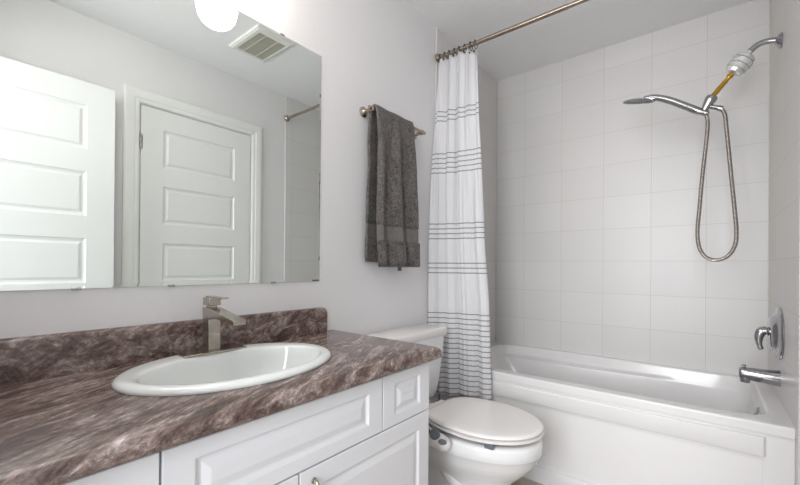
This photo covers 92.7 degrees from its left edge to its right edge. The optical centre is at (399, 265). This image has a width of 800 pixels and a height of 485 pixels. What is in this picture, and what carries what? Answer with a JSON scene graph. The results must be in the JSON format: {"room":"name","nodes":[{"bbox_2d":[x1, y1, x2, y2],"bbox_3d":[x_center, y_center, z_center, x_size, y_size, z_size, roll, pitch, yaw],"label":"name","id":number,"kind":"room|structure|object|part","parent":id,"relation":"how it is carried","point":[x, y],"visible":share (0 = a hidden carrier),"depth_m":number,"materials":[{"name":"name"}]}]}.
{"room":"bathroom","nodes":[
{"label":"bathroom","id":0,"kind":"room"},
{"bbox_2d":[0,0,439,402],"bbox_3d":[-0.195,-0.170,1.886,0.120,2.517,3.072,0,0,39],"label":"wall","id":1,"kind":"structure","parent":0,"point":[382,53],"depth_m":1.70,"materials":[{"name":"paint"}]},
{"bbox_2d":[0,0,320,290],"bbox_3d":[-0.674,-0.412,1.188,0.006,0.954,1.080,0,0,39],"label":"mirror","id":2,"kind":"object","parent":1,"relation":"attached to","point":[169,143],"visible":1,"depth_m":1.12,"materials":[{"name":"silver mirror"}]},
{"bbox_2d":[0,307,326,385],"bbox_3d":[-0.672,0.226,1.183,0.019,0.106,1.139,0,0,39],"label":"backsplash","id":3,"kind":"structure","parent":1,"relation":"attached to","point":[27,358],"depth_m":1.06,"materials":[{"name":"brown laminate"}]},
{"bbox_2d":[365,104,419,270],"bbox_3d":[-0.022,-0.362,1.890,0.116,0.780,0.335,0,0,39],"label":"towel","id":4,"kind":"object","parent":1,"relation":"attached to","point":[392,210],"visible":1,"depth_m":1.83,"materials":[{"name":"grey fabric"}]},
{"bbox_2d":[359,105,425,138],"bbox_3d":[-0.022,-0.725,1.942,0.072,0.050,0.446,0,0,39],"label":"towel bar","id":5,"kind":"object","parent":1,"relation":"attached to","point":[363,111],"visible":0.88,"depth_m":1.80,"materials":[{"name":"silver metal"}]},
{"bbox_3d":[-0.147,-0.726,1.788,0.072,0.050,0.050,0,0,39],"label":"post","id":6,"kind":"part","parent":5,"relation":"part of","materials":[{"name":"silver metal"}]},
{"bbox_3d":[0.102,-0.724,2.097,0.072,0.050,0.050,0,0,39],"label":"post","id":7,"kind":"part","parent":5,"relation":"part of","materials":[{"name":"silver metal"}]},
{"bbox_2d":[435,28,496,342],"bbox_3d":[0.477,-0.345,2.617,0.008,2.152,0.854,0,0,39],"label":"tiled wall","id":8,"kind":"structure","parent":1,"relation":"attached to","point":[487,85],"depth_m":2.84,"materials":[{"name":"white tile"}]},
{"bbox_2d":[511,477,542,484],"bbox_3d":[0.448,1.142,1.376,1.832,0.100,3.102,0,0,39],"label":"floor","id":9,"kind":"structure","parent":0,"point":[522,481],"depth_m":1.93,"materials":[{"name":"tile"}]},
{"bbox_2d":[61,362,428,484],"bbox_3d":[-0.456,0.700,1.026,0.551,0.768,1.148,0,0,39],"label":"vanity cabinet","id":10,"kind":"object","parent":9,"relation":"on","point":[375,432],"visible":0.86,"depth_m":0.95,"materials":[{"name":"white wood"}]},
{"bbox_3d":[-0.525,0.405,0.553,0.018,0.158,0.310,0,0,39],"label":"drawer","id":11,"kind":"part","parent":10,"relation":"part of","materials":[{"name":"white wood"}]},
{"bbox_2d":[0,307,441,484],"bbox_3d":[-0.442,0.245,1.038,0.562,0.141,1.203,0,0,39],"label":"countertop","id":12,"kind":"structure","parent":10,"relation":"on","point":[62,419],"depth_m":0.86,"materials":[{"name":"brown laminate"}]},
{"bbox_2d":[172,296,246,358],"bbox_3d":[-0.532,0.180,1.135,0.212,0.170,0.187,0,0,39],"label":"faucet","id":13,"kind":"object","parent":12,"relation":"on","point":[213,315],"visible":1,"depth_m":1.15,"materials":[{"name":"silver metal"}]},
{"bbox_3d":[-0.581,0.261,1.173,0.087,0.008,0.187,0,0,39],"label":"plate","id":14,"kind":"part","parent":13,"relation":"part of","materials":[{"name":"silver metal"}]},
{"bbox_3d":[-0.579,0.114,1.175,0.042,0.032,0.036,0,0,39],"label":"handle","id":15,"kind":"part","parent":13,"relation":"part of","materials":[{"name":"silver metal"}]},
{"bbox_3d":[-0.554,0.097,1.155,0.106,0.004,0.020,0,0,39],"label":"lever","id":16,"kind":"part","parent":13,"relation":"part of","materials":[{"name":"silver metal"}]},
{"bbox_3d":[-0.522,0.148,1.129,0.189,0.038,0.038,0,0,39],"label":"spout","id":17,"kind":"part","parent":13,"relation":"part of","materials":[{"name":"silver metal"}]},
{"bbox_2d":[111,342,330,395],"bbox_3d":[-0.452,0.351,1.063,0.419,0.179,0.571,0,0,39],"label":"sink","id":18,"kind":"object","parent":12,"relation":"in","point":[259,363],"visible":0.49,"depth_m":1.07,"materials":[{"name":"ceramic"}]},
{"bbox_3d":[-0.242,0.408,0.905,0.018,0.158,0.584,0,0,39],"label":"drawer","id":19,"kind":"part","parent":10,"relation":"part of","materials":[{"name":"white wood"}]},
{"bbox_3d":[-0.412,0.736,0.696,0.018,0.494,0.529,0,0,39],"label":"door panel","id":20,"kind":"part","parent":10,"relation":"part of","materials":[{"name":"white wood"}]},
{"bbox_3d":[-0.201,0.561,0.923,0.025,0.090,0.018,0,0,39],"label":"handle","id":21,"kind":"part","parent":10,"relation":"part of","materials":[{"name":"silver metal"}]},
{"bbox_3d":[-0.077,0.740,1.113,0.018,0.494,0.534,0,0,39],"label":"door panel","id":22,"kind":"part","parent":10,"relation":"part of","materials":[{"name":"white wood"}]},
{"bbox_3d":[0.018,0.411,1.228,0.018,0.158,0.239,0,0,39],"label":"drawer","id":23,"kind":"part","parent":10,"relation":"part of","materials":[{"name":"white wood"}]},
{"bbox_2d":[367,324,543,484],"bbox_3d":[0.265,0.710,1.739,0.757,0.763,0.516,0,0,39],"label":"toilet","id":24,"kind":"object","parent":9,"relation":"on","point":[493,442],"visible":0.71,"depth_m":1.55,"materials":[{"name":"white ceramic"}]},
{"bbox_3d":[0.038,0.349,1.925,0.167,0.043,0.516,0,0,39],"label":"tank lid","id":25,"kind":"part","parent":24,"relation":"part of","materials":[{"name":"ceramic"}]},
{"bbox_3d":[0.036,0.529,1.925,0.150,0.317,0.488,0,0,39],"label":"tank","id":26,"kind":"part","parent":24,"relation":"part of","materials":[{"name":"white ceramic"}]},
{"bbox_2d":[427,400,450,451],"bbox_3d":[0.191,0.694,1.709,0.280,0.088,0.408,0,0,39],"label":"bidet attachment","id":27,"kind":"object","parent":24,"relation":"attached to","point":[437,440],"visible":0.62,"depth_m":1.50,"materials":[{"name":"plastic"}]},
{"bbox_3d":[0.138,0.668,1.514,0.043,0.039,0.036,0,0,39],"label":"knob","id":28,"kind":"part","parent":27,"relation":"part of","materials":[{"name":"grey plastic"}]},
{"bbox_3d":[0.151,0.689,1.791,0.115,0.008,0.330,0,0,39],"label":"plate","id":29,"kind":"part","parent":27,"relation":"part of","materials":[{"name":"plastic"}]},
{"bbox_3d":[0.371,0.672,1.646,0.476,0.011,0.404,0,0,39],"label":"seat","id":30,"kind":"part","parent":24,"relation":"part of","materials":[{"name":"plastic"}]},
{"bbox_3d":[0.370,0.653,1.647,0.475,0.014,0.400,0,0,39],"label":"seat lid","id":31,"kind":"part","parent":24,"relation":"part of","materials":[{"name":"plastic"}]},
{"bbox_2d":[440,341,795,484],"bbox_3d":[1.070,0.842,2.147,1.515,0.515,0.808,0,0,39],"label":"bathtub","id":32,"kind":"object","parent":9,"relation":"on","point":[605,420],"visible":0.7,"depth_m":1.78,"materials":[{"name":"plastic"}]},
{"bbox_3d":[1.593,0.669,1.709,0.024,0.072,0.072,0,0,39],"label":"overflow plate","id":33,"kind":"part","parent":32,"relation":"part of","materials":[{"name":"silver metal"}]},
{"bbox_2d":[405,0,752,80],"bbox_3d":[0.469,-1.475,1.383,1.832,0.100,3.102,0,0,39],"label":"ceiling","id":34,"kind":"structure","parent":0,"point":[592,25],"depth_m":2.24,"materials":[{"name":"paint"}]},
{"bbox_3d":[1.374,-0.156,2.518,1.532,2.517,0.120,0,0,39],"label":"wall","id":35,"kind":"structure","parent":0,"visible":0},
{"bbox_2d":[496,0,768,374],"bbox_3d":[1.336,-0.389,2.469,1.516,2.052,0.008,0,0,39],"label":"tiled wall","id":36,"kind":"structure","parent":35,"relation":"attached to","point":[598,254],"depth_m":2.35,"materials":[{"name":"white tile"}]},
{"bbox_2d":[495,0,769,368],"bbox_3d":[1.333,-0.409,2.464,1.516,2.011,0.004,0,0,39],"label":"trim","id":37,"kind":"structure","parent":36,"relation":"attached to","point":[769,0],"depth_m":1.99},
{"bbox_3d":[1.092,-0.163,0.850,0.120,2.517,3.072,0,0,39],"label":"wall","id":38,"kind":"structure","parent":0,"visible":0},
{"bbox_2d":[768,0,799,484],"bbox_3d":[1.662,-0.156,1.661,0.008,2.517,0.854,0,0,39],"label":"tiled wall","id":39,"kind":"structure","parent":38,"relation":"attached to","point":[784,141],"depth_m":1.55,"materials":[{"name":"white tile"}]},
{"bbox_2d":[435,0,589,62],"bbox_3d":[0.815,-1.239,1.816,1.516,0.052,0.052,0,0,39],"label":"shower rod","id":40,"kind":"object","parent":39,"relation":"attached to","point":[567,6],"visible":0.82,"depth_m":1.98,"materials":[{"name":"silver metal"}]},
{"bbox_2d":[428,39,491,400],"bbox_3d":[0.336,-0.262,2.142,0.360,1.998,0.122,0,0,39],"label":"shower curtain","id":41,"kind":"object","parent":40,"relation":"hanging from","point":[458,292],"visible":0.9,"depth_m":2.16,"materials":[{"name":"white fabric"}]},
{"bbox_3d":[1.104,-1.237,1.584,0.773,0.022,0.022,0,0,39],"label":"rod","id":42,"kind":"part","parent":40,"relation":"part of","materials":[{"name":"silver metal"}]},
{"bbox_2d":[702,32,782,111],"bbox_3d":[1.554,-0.867,1.748,0.284,0.294,0.089,0,0,39],"label":"fitting","id":43,"kind":"object","parent":39,"relation":"attached to","point":[741,62],"visible":0.98,"depth_m":1.73,"materials":[{"name":"silver metal"}]},
{"bbox_2d":[623,94,738,261],"bbox_3d":[1.367,-0.450,1.891,0.468,0.865,0.142,0,0,39],"label":"shower","id":44,"kind":"object","parent":43,"relation":"attached to","point":[683,105],"visible":1,"depth_m":1.82,"materials":[{"name":"silver metal"}]},
{"bbox_3d":[1.364,-0.793,1.895,0.264,0.163,0.035,0,0,39],"label":"handle","id":45,"kind":"part","parent":44,"relation":"part of","materials":[{"name":"silver metal"}]},
{"bbox_3d":[1.615,-0.973,1.700,0.130,0.064,0.025,0,0,39],"label":"arm","id":46,"kind":"part","parent":43,"relation":"part of","materials":[{"name":"silver metal"}]},
{"bbox_2d":[739,364,780,386],"bbox_3d":[1.602,0.489,1.704,0.135,0.080,0.062,0,0,39],"label":"tub spout","id":47,"kind":"object","parent":39,"relation":"attached to","point":[746,374],"visible":1,"depth_m":1.69,"materials":[{"name":"silver metal"}]},
{"bbox_2d":[754,307,784,359],"bbox_3d":[1.623,0.295,1.689,0.085,0.226,0.253,0,0,39],"label":"shower valve","id":48,"kind":"object","parent":39,"relation":"attached to","point":[775,329],"visible":1,"depth_m":1.63,"materials":[{"name":"silver metal"}]},
{"bbox_3d":[1.605,0.323,1.702,0.042,0.105,0.040,0,0,39],"label":"lever","id":49,"kind":"part","parent":48,"relation":"part of","materials":[{"name":"silver metal"}]},
{"bbox_3d":[1.621,0.291,1.690,0.022,0.048,0.048,0,0,39],"label":"stem","id":50,"kind":"part","parent":48,"relation":"part of","materials":[{"name":"silver metal"}]},
{"bbox_3d":[1.641,0.295,1.674,0.038,0.226,0.253,0,0,39],"label":"plate","id":51,"kind":"part","parent":48,"relation":"part of","materials":[{"name":"silver metal"}]}
]}

